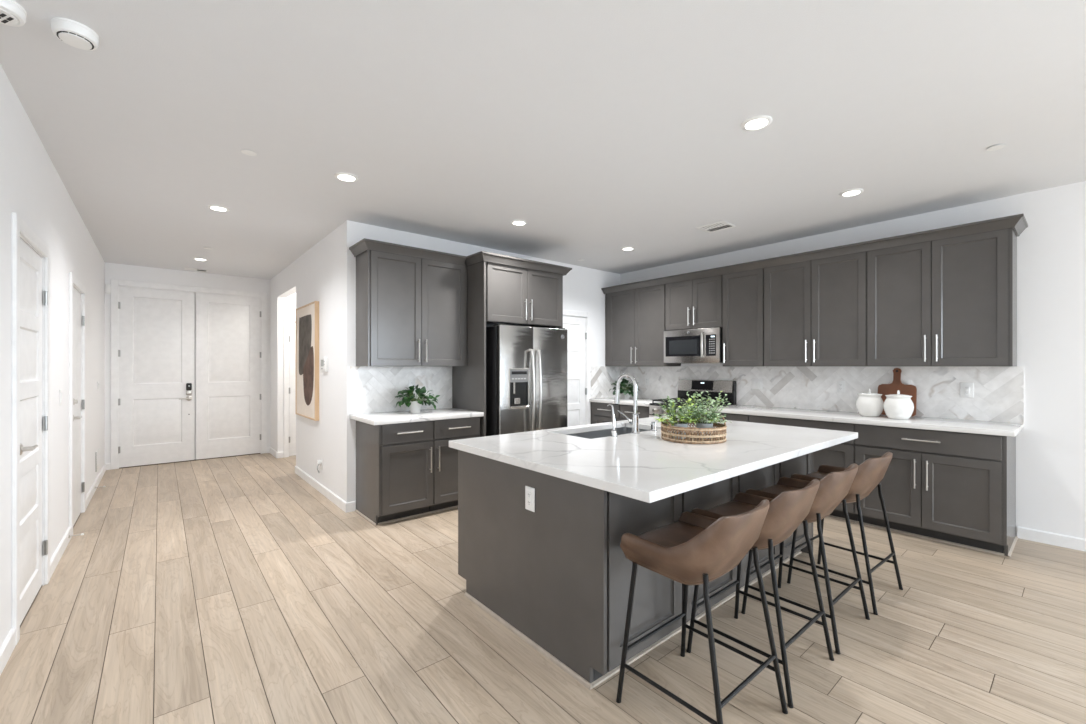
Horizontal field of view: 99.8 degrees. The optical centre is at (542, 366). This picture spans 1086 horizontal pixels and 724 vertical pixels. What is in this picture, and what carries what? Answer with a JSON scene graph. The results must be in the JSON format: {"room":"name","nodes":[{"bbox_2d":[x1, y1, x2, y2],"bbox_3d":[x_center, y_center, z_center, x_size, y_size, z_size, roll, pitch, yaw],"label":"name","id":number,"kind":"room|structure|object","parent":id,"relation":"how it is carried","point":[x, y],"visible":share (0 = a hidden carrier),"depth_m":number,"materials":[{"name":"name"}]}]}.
{"room":"kitchen","nodes":[
{"label":"kitchen","id":0,"kind":"room"},
{"bbox_2d":[0,64,104,647],"bbox_3d":[-1.571,-0.003,0.920,0.120,2.735,13.430,0,0,-40],"label":"wall","id":1,"kind":"structure","parent":0,"point":[31,187],"depth_m":3.05,"materials":[{"name":"paint"}]},
{"bbox_2d":[11,212,49,644],"bbox_3d":[-2.911,0.307,2.531,0.137,2.116,0.892,0,0,-40],"label":"door frame","id":2,"kind":"structure","parent":1,"relation":"attached to","point":[20,229],"depth_m":2.28,"materials":[{"name":"white wood"}]},
{"bbox_2d":[20,239,47,624],"bbox_3d":[-2.875,0.342,2.576,0.100,2.023,0.753,0,0,-40],"label":"door","id":3,"kind":"structure","parent":1,"relation":"in","point":[30,261],"depth_m":2.59,"materials":[{"name":"wood"}]},
{"bbox_2d":[0,463,105,674],"bbox_3d":[-3.088,1.320,2.833,0.014,0.090,8.310,0,0,-40],"label":"baseboard","id":4,"kind":"structure","parent":1,"relation":"attached to","point":[9,644],"depth_m":3.06,"materials":[{"name":"white wood"}]},
{"bbox_2d":[69,272,85,535],"bbox_3d":[-4.096,0.307,3.942,0.137,2.116,0.887,0,0,-40],"label":"door frame","id":5,"kind":"structure","parent":1,"relation":"attached to","point":[74,282],"depth_m":3.92,"materials":[{"name":"white wood"}]},
{"bbox_2d":[73,288,84,525],"bbox_3d":[-4.059,0.342,3.988,0.100,2.023,0.748,0,0,-40],"label":"door","id":6,"kind":"structure","parent":1,"relation":"in","point":[77,416],"depth_m":4.06,"materials":[{"name":"wood"}]},
{"bbox_2d":[96,449,98,471],"bbox_3d":[-5.128,1.080,5.263,0.012,0.230,0.264,0,0,-40],"label":"plate","id":7,"kind":"object","parent":1,"relation":"attached to","point":[97,451],"visible":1,"depth_m":5.19,"materials":[{"name":"white plastic"}]},
{"bbox_2d":[105,262,269,462],"bbox_3d":[-5.077,-0.003,6.666,2.136,2.735,0.120,0,0,-40],"label":"wall","id":8,"kind":"structure","parent":0,"point":[112,270],"depth_m":6.40,"materials":[{"name":"paint"}]},
{"bbox_2d":[105,284,110,293],"bbox_3d":[-5.729,-1.020,6.018,0.056,0.120,0.035,0,0,-40],"label":"door chime","id":9,"kind":"object","parent":8,"relation":"attached to","point":[107,286],"visible":1,"depth_m":6.01,"materials":[{"name":"white plastic"}]},
{"bbox_2d":[118,286,195,467],"bbox_3d":[-5.343,0.145,6.367,0.874,2.440,0.116,0,0,-40],"label":"door","id":10,"kind":"structure","parent":8,"relation":"in","point":[157,350],"depth_m":6.35,"materials":[{"name":"wood"}]},
{"bbox_2d":[106,447,269,469],"bbox_3d":[-5.034,1.320,6.615,1.896,0.090,0.014,0,0,-40],"label":"baseboard","id":11,"kind":"structure","parent":8,"relation":"attached to","point":[108,465],"depth_m":6.03,"materials":[{"name":"white wood"}]},
{"bbox_2d":[111,279,266,469],"bbox_3d":[-5.069,0.105,6.661,1.787,2.520,0.137,0,0,-40],"label":"door frame","id":12,"kind":"structure","parent":8,"relation":"attached to","point":[115,283],"depth_m":6.33,"materials":[{"name":"white wood"}]},
{"bbox_2d":[196,293,260,459],"bbox_3d":[-4.723,0.141,6.902,0.829,2.424,0.060,0,0,-40],"label":"door","id":13,"kind":"structure","parent":8,"relation":"in","point":[228,354],"depth_m":6.87,"materials":[{"name":"wood"}]},
{"bbox_2d":[287,293,295,316],"bbox_3d":[-3.126,-0.003,7.559,2.000,2.735,0.120,0,0,-40],"label":"wall","id":14,"kind":"structure","parent":0,"point":[291,300],"depth_m":6.91,"materials":[{"name":"paint"}]},
{"bbox_2d":[284,317,295,457],"bbox_3d":[-3.573,0.310,7.173,0.900,2.110,0.137,0,0,-40],"label":"door frame","id":15,"kind":"structure","parent":14,"relation":"attached to","point":[287,320],"depth_m":6.85,"materials":[{"name":"white wood"}]},
{"bbox_2d":[289,322,295,455],"bbox_3d":[-3.557,0.342,7.137,0.773,2.023,0.060,0,0,-40],"label":"door","id":16,"kind":"structure","parent":14,"relation":"in","point":[292,325],"depth_m":6.93,"materials":[{"name":"wood"}]},
{"bbox_2d":[270,220,359,501],"bbox_3d":[-3.029,-0.003,5.794,0.120,2.735,3.850,0,0,-40],"label":"wall","id":17,"kind":"structure","parent":0,"point":[325,273],"depth_m":4.80,"materials":[{"name":"paint"}]},
{"bbox_2d":[278,452,282,457],"bbox_3d":[-3.912,1.320,6.812,0.075,0.090,0.014,0,0,-40],"label":"baseboard","id":18,"kind":"structure","parent":17,"relation":"attached to","point":[280,454],"depth_m":6.80,"materials":[{"name":"white wood"}]},
{"bbox_2d":[296,301,318,420],"bbox_3d":[-2.772,-0.060,5.360,0.043,1.310,0.934,0,0,-40],"label":"framed art","id":19,"kind":"object","parent":17,"relation":"attached to","point":[307,316],"visible":1,"depth_m":5.26,"materials":[{"name":"beige paper"}]},
{"bbox_2d":[270,447,346,512],"bbox_3d":[-3.075,1.320,5.745,0.014,0.090,3.864,0,0,-40],"label":"baseboard","id":20,"kind":"structure","parent":17,"relation":"attached to","point":[323,490],"depth_m":4.93,"materials":[{"name":"white wood"}]},
{"bbox_2d":[321,357,327,371],"bbox_3d":[-2.301,-0.020,4.805,0.035,0.150,0.170,0,0,-40],"label":"thermostat","id":21,"kind":"object","parent":17,"relation":"attached to","point":[324,360],"visible":1,"depth_m":4.75,"materials":[{"name":"white plastic"}]},
{"bbox_2d":[347,501,355,511],"bbox_3d":[-1.804,1.320,4.300,0.076,0.090,0.014,0,0,-40],"label":"baseboard","id":22,"kind":"structure","parent":17,"relation":"attached to","point":[351,506],"depth_m":4.29,"materials":[{"name":"white wood"}]},
{"bbox_2d":[360,223,619,365],"bbox_3d":[-0.338,-0.003,5.617,3.776,2.735,0.120,0,0,-40],"label":"wall","id":23,"kind":"structure","parent":0,"point":[582,286],"depth_m":6.18,"materials":[{"name":"paint"}]},
{"bbox_2d":[350,366,451,413],"bbox_3d":[-1.403,0.225,4.639,1.071,0.453,0.008,0,0,-40],"label":"tile backsplash","id":24,"kind":"structure","parent":23,"relation":"attached to","point":[373,389],"depth_m":4.55,"materials":[{"name":"tile"}]},
{"bbox_2d":[409,379,414,390],"bbox_3d":[-1.341,0.190,4.679,0.072,0.116,0.009,0,0,-40],"label":"power outlet","id":25,"kind":"object","parent":24,"relation":"attached to","point":[411,381],"visible":0.49,"depth_m":4.68,"materials":[{"name":"white plastic"}]},
{"bbox_2d":[356,250,467,365],"bbox_3d":[-1.259,-0.536,4.507,1.018,1.073,0.388,0,0,-40],"label":"upper cabinet","id":26,"kind":"object","parent":23,"relation":"attached to","point":[411,311],"visible":0.98,"depth_m":4.31,"materials":[{"name":"grey paint"}]},
{"bbox_2d":[349,238,571,275],"bbox_3d":[-0.745,-1.075,4.735,2.219,0.080,0.704,0,0,-40],"label":"crown molding","id":27,"kind":"structure","parent":26,"relation":"attached to","point":[363,245],"depth_m":4.49,"materials":[{"name":"grey paint"}]},
{"bbox_2d":[486,262,561,327],"bbox_3d":[-0.362,-0.761,5.077,1.034,0.623,0.668,0,0,-40],"label":"upper cabinet","id":28,"kind":"object","parent":23,"relation":"attached to","point":[516,296],"visible":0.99,"depth_m":4.82,"materials":[{"name":"grey paint"}]},
{"bbox_2d":[563,316,586,426],"bbox_3d":[0.305,0.342,6.096,0.773,2.023,0.060,0,0,-40],"label":"door","id":29,"kind":"structure","parent":23,"relation":"in","point":[575,326],"depth_m":6.20,"materials":[{"name":"wood"}]},
{"bbox_2d":[563,309,590,424],"bbox_3d":[0.272,0.307,6.117,0.912,2.116,0.137,0,0,-40],"label":"door frame","id":30,"kind":"structure","parent":23,"relation":"attached to","point":[587,315],"depth_m":6.33,"materials":[{"name":"white wood"}]},
{"bbox_2d":[591,366,619,398],"bbox_3d":[0.906,0.225,6.577,0.637,0.453,0.008,0,0,-40],"label":"tile backsplash","id":31,"kind":"structure","parent":23,"relation":"attached to","point":[602,377],"depth_m":6.54,"materials":[{"name":"tile"}]},
{"bbox_2d":[0,0,1085,279],"bbox_3d":[0.700,-1.420,2.813,6.192,0.100,13.610,0,0,-40],"label":"ceiling","id":32,"kind":"structure","parent":0,"point":[604,127],"depth_m":2.47,"materials":[{"name":"paint"}]},
{"bbox_2d":[0,0,26,26],"bbox_3d":[-2.057,-1.346,1.720,0.151,0.048,0.151,0,0,20],"label":"smoke detector","id":33,"kind":"object","parent":32,"relation":"attached to","point":[12,13],"visible":1,"depth_m":1.73,"materials":[{"name":"white plastic"}]},
{"bbox_2d":[51,17,98,50],"bbox_3d":[-1.904,-1.345,1.862,0.139,0.050,0.139,0,0,-10],"label":"smoke detector","id":34,"kind":"object","parent":32,"relation":"attached to","point":[73,33],"visible":1,"depth_m":1.83,"materials":[{"name":"white plastic"}]},
{"bbox_2d":[184,267,208,271],"bbox_3d":[-4.900,-1.366,6.462,0.270,0.008,0.160,0,0,-40],"label":"ceiling vent","id":35,"kind":"object","parent":32,"relation":"in","point":[185,268],"visible":1,"depth_m":6.44,"materials":[{"name":"white plastic"}]},
{"bbox_2d":[193,258,207,260],"bbox_3d":[-4.369,-1.365,5.829,0.160,0.010,0.160,0,0,-40],"label":"recessed light","id":36,"kind":"object","parent":32,"relation":"in","point":[199,259],"visible":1,"depth_m":5.82,"materials":[{"name":"white plastic"}]},
{"bbox_2d":[207,205,229,211],"bbox_3d":[-2.806,-1.365,3.953,0.160,0.010,0.160,0,0,-40],"label":"recessed light","id":37,"kind":"object","parent":32,"relation":"in","point":[212,207],"visible":1,"depth_m":3.94,"materials":[{"name":"white plastic"}]},
{"bbox_2d":[241,149,256,155],"bbox_3d":[-1.875,-1.365,2.914,0.084,0.008,0.084,0,0,-40],"label":"sprinkler cover","id":38,"kind":"object","parent":32,"relation":"attached to","point":[244,151],"visible":1,"depth_m":2.91,"materials":[{"name":"white plastic"}]},
{"bbox_2d":[334,172,357,181],"bbox_3d":[-1.421,-1.365,3.306,0.160,0.010,0.160,0,0,-40],"label":"recessed light","id":39,"kind":"object","parent":32,"relation":"in","point":[346,177],"visible":1,"depth_m":3.29,"materials":[{"name":"white plastic"}]},
{"bbox_2d":[511,220,526,225],"bbox_3d":[-0.228,-1.365,4.351,0.160,0.010,0.160,0,0,-40],"label":"recessed light","id":40,"kind":"object","parent":32,"relation":"in","point":[514,222],"visible":1,"depth_m":4.33,"materials":[{"name":"white plastic"}]},
{"bbox_2d":[621,247,634,250],"bbox_3d":[0.988,-1.365,5.310,0.160,0.010,0.160,0,0,-40],"label":"recessed light","id":41,"kind":"object","parent":32,"relation":"in","point":[623,248],"visible":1,"depth_m":5.28,"materials":[{"name":"white plastic"}]},
{"bbox_2d":[696,221,735,232],"bbox_3d":[1.698,-1.366,4.479,0.260,0.008,0.280,0,0,-40],"label":"ceiling vent","id":42,"kind":"object","parent":32,"relation":"in","point":[721,225],"visible":1,"depth_m":4.47,"materials":[{"name":"white plastic"}]},
{"bbox_2d":[741,115,771,130],"bbox_3d":[1.202,-1.365,2.572,0.160,0.010,0.160,0,0,-40],"label":"recessed light","id":43,"kind":"object","parent":32,"relation":"in","point":[755,123],"visible":1,"depth_m":2.56,"materials":[{"name":"white plastic"}]},
{"bbox_2d":[839,189,863,196],"bbox_3d":[2.430,-1.365,3.600,0.160,0.010,0.160,0,0,-40],"label":"recessed light","id":44,"kind":"object","parent":32,"relation":"in","point":[852,192],"visible":1,"depth_m":3.58,"materials":[{"name":"white plastic"}]},
{"bbox_2d":[987,144,1005,150],"bbox_3d":[2.822,-1.365,2.847,0.084,0.008,0.084,0,0,-40],"label":"sprinkler cover","id":45,"kind":"object","parent":32,"relation":"attached to","point":[995,147],"visible":1,"depth_m":2.84,"materials":[{"name":"white plastic"}]},
{"bbox_2d":[0,453,1085,723],"bbox_3d":[1.413,1.367,1.963,6.392,0.004,15.628,0,0,-40],"label":"floor","id":46,"kind":"structure","parent":0,"point":[226,590],"depth_m":2.32,"materials":[{"name":"brown wood"}]},
{"bbox_2d":[20,586,41,626],"bbox_3d":[-2.916,1.361,2.526,0.104,0.011,0.736,0,0,-40],"label":"threshold","id":47,"kind":"object","parent":46,"relation":"on","point":[41,586],"visible":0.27,"depth_m":2.58,"materials":[{"name":"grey metal"}]},
{"bbox_2d":[119,453,260,468],"bbox_3d":[-5.074,1.361,6.666,1.623,0.011,0.104,0,0,-40],"label":"threshold","id":48,"kind":"object","parent":46,"relation":"on","point":[255,453],"visible":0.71,"depth_m":6.59,"materials":[{"name":"brown metal"}]},
{"bbox_2d":[355,421,432,525],"bbox_3d":[-1.378,0.928,4.237,0.512,0.874,0.648,0,0,-40],"label":"base cabinet","id":49,"kind":"object","parent":46,"relation":"on","point":[394,462],"visible":0.98,"depth_m":4.03,"materials":[{"name":"grey paint"}]},
{"bbox_2d":[349,408,483,424],"bbox_3d":[-1.201,0.471,4.392,1.077,0.040,0.643,0,0,-40],"label":"countertop","id":50,"kind":"structure","parent":49,"relation":"on","point":[382,418],"depth_m":4.20,"materials":[{"name":"white stone"}]},
{"bbox_2d":[395,385,439,412],"bbox_3d":[-1.238,0.315,4.427,0.413,0.272,0.376,0,0,15],"label":"potted trailing plant","id":51,"kind":"object","parent":50,"relation":"on","point":[409,400],"visible":1,"depth_m":4.40,"materials":[{"name":"green plant"}]},
{"bbox_2d":[429,417,479,512],"bbox_3d":[-0.988,0.928,4.565,0.507,0.874,0.648,0,0,-40],"label":"base cabinet","id":52,"kind":"object","parent":46,"relation":"on","point":[445,458],"visible":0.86,"depth_m":4.29,"materials":[{"name":"grey paint"}]},
{"bbox_2d":[452,261,485,436],"bbox_3d":[-0.777,0.146,4.747,0.024,2.438,0.641,0,0,-40],"label":"panel","id":53,"kind":"object","parent":46,"relation":"on","point":[468,382],"visible":0.34,"depth_m":4.62,"materials":[{"name":"grey paint"}]},
{"bbox_2d":[486,324,566,435],"bbox_3d":[-0.271,0.470,5.023,0.913,1.790,0.776,0,0,-40],"label":"refrigerator","id":54,"kind":"object","parent":46,"relation":"on","point":[526,367],"visible":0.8,"depth_m":4.69,"materials":[{"name":"silver metal"}]},
{"bbox_2d":[555,275,562,327],"bbox_3d":[0.022,0.146,5.437,0.018,2.438,0.611,0,0,-40],"label":"panel","id":55,"kind":"object","parent":46,"relation":"on","point":[562,275],"visible":0.02,"depth_m":5.21,"materials":[{"name":"grey paint"}]},
{"bbox_2d":[591,402,650,423],"bbox_3d":[1.211,0.928,6.164,0.693,0.874,1.013,0,0,-40],"label":"base cabinet","id":56,"kind":"object","parent":46,"relation":"on","point":[600,412],"visible":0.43,"depth_m":6.05,"materials":[{"name":"grey paint"}]},
{"bbox_2d":[589,397,657,406],"bbox_3d":[1.218,0.471,6.174,0.673,0.040,1.022,0,0,-40],"label":"countertop","id":57,"kind":"structure","parent":56,"relation":"on","point":[640,401],"depth_m":6.04,"materials":[{"name":"white stone"}]},
{"bbox_2d":[609,378,639,398],"bbox_3d":[1.150,0.304,6.323,0.425,0.294,0.378,0,0,-27],"label":"potted leafy plant","id":58,"kind":"object","parent":57,"relation":"on","point":[625,392],"visible":0.82,"depth_m":6.29,"materials":[{"name":"green plant"}]},
{"bbox_2d":[458,450,812,689],"bbox_3d":[0.715,0.928,3.063,2.255,0.873,1.207,0,0,-40],"label":"kitchen island","id":59,"kind":"object","parent":46,"relation":"on","point":[557,575],"visible":0.47,"depth_m":2.19,"materials":[{"name":"grey paint"}]},
{"bbox_2d":[525,486,534,511],"bbox_3d":[-0.065,0.653,2.253,0.009,0.116,0.072,0,0,-40],"label":"power outlet","id":60,"kind":"object","parent":59,"relation":"attached to","point":[529,491],"visible":1,"depth_m":2.25,"materials":[{"name":"white plastic"}]},
{"bbox_2d":[527,491,531,505],"bbox_3d":[-0.067,0.653,2.252,0.004,0.068,0.033,0,0,-40],"label":"socket","id":61,"kind":"object","parent":60,"relation":"attached to","point":[529,493],"depth_m":2.25,"materials":[{"name":"white plastic"}]},
{"bbox_2d":[449,415,857,502],"bbox_3d":[0.790,0.471,2.951,2.315,0.040,1.489,0,0,-40],"label":"island countertop","id":62,"kind":"structure","parent":59,"relation":"on","point":[644,466],"depth_m":2.42,"materials":[{"name":"white stone"}]},
{"bbox_2d":[568,427,648,438],"bbox_3d":[0.481,0.603,3.269,0.870,0.222,0.460,0,0,-40],"label":"sink","id":63,"kind":"object","parent":62,"relation":"in","point":[623,430],"visible":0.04,"depth_m":3.53,"materials":[{"name":"metal"}]},
{"bbox_2d":[607,404,617,436],"bbox_3d":[0.444,0.346,2.934,0.044,0.209,0.079,0,0,-40],"label":"soap dispenser","id":64,"kind":"object","parent":62,"relation":"on","point":[614,431],"visible":1,"depth_m":2.92,"materials":[{"name":"silver metal"}]},
{"bbox_2d":[614,373,639,433],"bbox_3d":[0.573,0.249,3.129,0.058,0.404,0.210,0,0,-40],"label":"kitchen faucet","id":65,"kind":"object","parent":62,"relation":"on","point":[634,421],"visible":1,"depth_m":3.07,"materials":[{"name":"silver metal"}]},
{"bbox_2d":[650,422,656,430],"bbox_3d":[0.772,0.419,3.191,0.044,0.064,0.043,0,0,-40],"label":"air gap cap","id":66,"kind":"object","parent":62,"relation":"on","point":[653,424],"visible":1,"depth_m":3.17,"materials":[{"name":"silver metal"}]},
{"bbox_2d":[661,416,726,443],"bbox_3d":[0.929,0.379,2.829,0.389,0.144,0.389,0,0,36],"label":"rattan tray","id":67,"kind":"object","parent":62,"relation":"on","point":[718,433],"visible":0.87,"depth_m":2.68,"materials":[{"name":"beige wicker"}]},
{"bbox_2d":[653,396,706,438],"bbox_3d":[0.836,0.310,2.827,0.335,0.264,0.303,0,0,-40],"label":"bushy plant","id":68,"kind":"object","parent":67,"relation":"on","point":[682,423],"visible":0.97,"depth_m":2.79,"materials":[{"name":"green plant"}]},
{"bbox_2d":[676,391,731,438],"bbox_3d":[0.997,0.295,2.835,0.327,0.294,0.303,0,0,-40],"label":"bushy plant","id":69,"kind":"object","parent":67,"relation":"on","point":[713,416],"visible":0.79,"depth_m":2.80,"materials":[{"name":"green plant"}]},
{"bbox_2d":[649,379,735,416],"bbox_3d":[1.765,0.766,5.464,0.727,1.198,0.766,0,0,-40],"label":"gas range","id":70,"kind":"object","parent":46,"relation":"on","point":[714,387],"visible":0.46,"depth_m":5.53,"materials":[{"name":"silver metal"}]},
{"bbox_2d":[649,402,732,408],"bbox_3d":[1.765,0.458,5.464,0.587,0.022,0.766,0,0,-40],"label":"cooktop","id":71,"kind":"object","parent":70,"relation":"in","point":[651,405],"depth_m":5.38,"materials":[{"name":"black metal"}]},
{"bbox_2d":[616,499,787,723],"bbox_3d":[0.630,0.943,1.835,0.479,0.846,0.489,0,0,-40],"label":"counter stool","id":72,"kind":"object","parent":46,"relation":"on","point":[694,549],"visible":1,"depth_m":1.71,"materials":[{"name":"brown leather"}]},
{"bbox_2d":[624,521,739,584],"bbox_3d":[0.589,0.760,1.883,0.406,0.094,0.364,0,0,-40],"label":"seat","id":73,"kind":"object","parent":72,"relation":"on","point":[676,533],"depth_m":1.83,"materials":[{"name":"brown leather"}]},
{"bbox_2d":[709,412,748,421],"bbox_3d":[2.178,0.928,5.011,0.693,0.874,0.443,0,0,-40],"label":"base cabinet","id":74,"kind":"object","parent":46,"relation":"on","point":[734,417],"visible":0.06,"depth_m":4.75,"materials":[{"name":"grey paint"}]},
{"bbox_2d":[686,479,833,707],"bbox_3d":[1.018,0.943,2.159,0.479,0.846,0.489,0,0,-40],"label":"counter stool","id":75,"kind":"object","parent":46,"relation":"on","point":[786,512],"visible":0.68,"depth_m":2.01,"materials":[{"name":"brown leather"}]},
{"bbox_2d":[707,501,791,549],"bbox_3d":[0.978,0.760,2.207,0.406,0.094,0.364,0,0,-40],"label":"seat cushion","id":76,"kind":"object","parent":75,"relation":"on","point":[730,508],"depth_m":2.23,"materials":[{"name":"brown leather"}]},
{"bbox_2d":[749,415,857,522],"bbox_3d":[2.618,0.928,4.487,0.693,0.874,0.926,0,0,-40],"label":"base cabinet","id":77,"kind":"object","parent":46,"relation":"on","point":[842,455],"visible":0.13,"depth_m":4.08,"materials":[{"name":"grey paint"}]},
{"bbox_2d":[741,463,869,653],"bbox_3d":[1.429,0.943,2.501,0.479,0.846,0.489,0,0,-40],"label":"counter stool","id":78,"kind":"object","parent":46,"relation":"on","point":[833,488],"visible":0.59,"depth_m":2.36,"materials":[{"name":"brown leather"}]},
{"bbox_2d":[759,484,832,522],"bbox_3d":[1.389,0.760,2.549,0.406,0.094,0.364,0,0,-40],"label":"seat cushion","id":79,"kind":"object","parent":78,"relation":"on","point":[813,516],"depth_m":2.58,"materials":[{"name":"brown leather"}]},
{"bbox_2d":[787,452,902,614],"bbox_3d":[1.868,0.943,2.842,0.479,0.846,0.489,0,0,-38],"label":"counter stool","id":80,"kind":"object","parent":46,"relation":"on","point":[869,474],"visible":0.59,"depth_m":2.68,"materials":[{"name":"brown leather"}]},
{"bbox_2d":[806,471,867,502],"bbox_3d":[1.830,0.760,2.892,0.406,0.094,0.364,0,0,-38],"label":"seat cushion","id":81,"kind":"object","parent":80,"relation":"on","point":[852,496],"depth_m":2.68,"materials":[{"name":"brown leather"}]},
{"bbox_2d":[855,424,1017,556],"bbox_3d":[3.216,0.928,3.774,0.693,0.874,0.935,0,0,-40],"label":"base cabinet","id":82,"kind":"object","parent":46,"relation":"on","point":[955,488],"visible":0.93,"depth_m":3.50,"materials":[{"name":"grey paint"}]},
{"bbox_2d":[707,405,1023,436],"bbox_3d":[2.795,0.471,4.295,0.673,0.040,2.337,0,0,-40],"label":"countertop","id":83,"kind":"structure","parent":82,"relation":"on","point":[928,423],"depth_m":3.88,"materials":[{"name":"white stone"}]},
{"bbox_2d":[856,389,883,416],"bbox_3d":[2.958,0.327,4.137,0.210,0.247,0.210,0,0,39],"label":"ceramic jar","id":84,"kind":"object","parent":83,"relation":"on","point":[869,404],"visible":0.98,"depth_m":4.07,"materials":[{"name":"white ceramic"}]},
{"bbox_2d":[878,368,916,416],"bbox_3d":[3.248,0.232,4.197,0.062,0.437,0.286,0,0,-40],"label":"cutting board","id":85,"kind":"object","parent":83,"relation":"on","point":[884,389],"visible":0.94,"depth_m":4.19,"materials":[{"name":"brown wood"}]},
{"bbox_2d":[883,390,913,419],"bbox_3d":[3.055,0.327,3.928,0.210,0.247,0.210,0,0,-37],"label":"ceramic jar","id":86,"kind":"object","parent":83,"relation":"on","point":[899,406],"visible":1,"depth_m":3.86,"materials":[{"name":"white ceramic"}]},
{"bbox_2d":[620,181,1085,538],"bbox_3d":[4.195,-0.003,3.246,0.120,2.735,9.580,0,0,-40],"label":"wall","id":87,"kind":"structure","parent":0,"point":[1051,251],"depth_m":3.54,"materials":[{"name":"paint"}]},
{"bbox_2d":[605,284,680,365],"bbox_3d":[1.331,-0.536,6.258,0.388,1.073,1.027,0,0,-40],"label":"upper cabinet","id":88,"kind":"object","parent":87,"relation":"attached to","point":[635,319],"visible":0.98,"depth_m":6.10,"materials":[{"name":"grey paint"}]},
{"bbox_2d":[601,214,1027,293],"bbox_3d":[2.326,-1.075,5.056,0.413,0.080,4.154,0,0,-40],"label":"crown molding","id":89,"kind":"structure","parent":88,"relation":"attached to","point":[1018,222],"depth_m":4.17,"materials":[{"name":"grey paint"}]},
{"bbox_2d":[666,275,722,330],"bbox_3d":[1.906,-0.761,5.573,0.388,0.623,0.759,0,0,-40],"label":"upper cabinet","id":90,"kind":"object","parent":87,"relation":"attached to","point":[697,303],"visible":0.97,"depth_m":5.44,"materials":[{"name":"grey paint"}]},
{"bbox_2d":[664,327,722,363],"bbox_3d":[1.882,-0.240,5.553,0.439,0.406,0.748,0,0,-40],"label":"microwave","id":91,"kind":"object","parent":90,"relation":"attached to","point":[703,345],"visible":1,"depth_m":5.40,"materials":[{"name":"silver metal"}]},
{"bbox_2d":[723,268,763,365],"bbox_3d":[2.299,-0.536,5.104,0.388,1.073,0.463,0,0,-40],"label":"upper cabinet","id":92,"kind":"object","parent":87,"relation":"attached to","point":[743,292],"visible":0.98,"depth_m":5.00,"materials":[{"name":"grey paint"}]},
{"bbox_2d":[764,252,866,365],"bbox_3d":[2.743,-0.536,4.575,0.388,1.073,0.917,0,0,-40],"label":"upper cabinet","id":93,"kind":"object","parent":87,"relation":"attached to","point":[815,311],"visible":0.99,"depth_m":4.43,"materials":[{"name":"grey paint"}]},
{"bbox_2d":[620,366,1023,422],"bbox_3d":[2.476,0.225,5.194,0.008,0.453,4.125,0,0,-40],"label":"tile backsplash","id":94,"kind":"structure","parent":87,"relation":"attached to","point":[998,390],"depth_m":4.52,"materials":[{"name":"tile"}]},
{"bbox_2d":[752,379,762,388],"bbox_3d":[2.445,0.200,5.216,0.012,0.116,0.118,0,0,-40],"label":"wall switch","id":95,"kind":"object","parent":94,"relation":"attached to","point":[756,383],"visible":1,"depth_m":5.21,"materials":[{"name":"white plastic"}]},
{"bbox_2d":[837,381,844,392],"bbox_3d":[2.982,0.203,4.577,0.009,0.116,0.072,0,0,-40],"label":"power outlet","id":96,"kind":"object","parent":94,"relation":"attached to","point":[840,384],"visible":1,"depth_m":4.57,"materials":[{"name":"white plastic"}]},
{"bbox_2d":[902,380,911,384],"bbox_3d":[3.322,0.180,4.172,0.009,0.116,0.072,0,0,-40],"label":"power outlet","id":97,"kind":"object","parent":94,"relation":"attached to","point":[906,382],"visible":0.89,"depth_m":4.17,"materials":[{"name":"white plastic"}]},
{"bbox_2d":[960,382,973,397],"bbox_3d":[3.583,0.200,3.861,0.009,0.126,0.084,0,0,-40],"label":"power outlet","id":98,"kind":"object","parent":94,"relation":"attached to","point":[966,389],"visible":1,"depth_m":3.86,"materials":[{"name":"white plastic"}]},
{"bbox_2d":[964,386,969,393],"bbox_3d":[3.581,0.200,3.860,0.004,0.068,0.033,0,0,-40],"label":"socket","id":99,"kind":"object","parent":98,"relation":"attached to","point":[966,388],"depth_m":3.86,"materials":[{"name":"white plastic"}]},
{"bbox_2d":[867,228,1016,365],"bbox_3d":[3.334,-0.536,3.870,0.388,1.073,0.920,0,0,-40],"label":"upper cabinet","id":100,"kind":"object","parent":87,"relation":"attached to","point":[950,301],"visible":0.99,"depth_m":3.72,"materials":[{"name":"grey paint"}]},
{"bbox_2d":[1017,526,1085,551],"bbox_3d":[5.436,1.320,1.663,0.014,0.090,5.160,0,0,-40],"label":"baseboard","id":101,"kind":"structure","parent":87,"relation":"attached to","point":[1050,538],"depth_m":3.49,"materials":[{"name":"white wood"}]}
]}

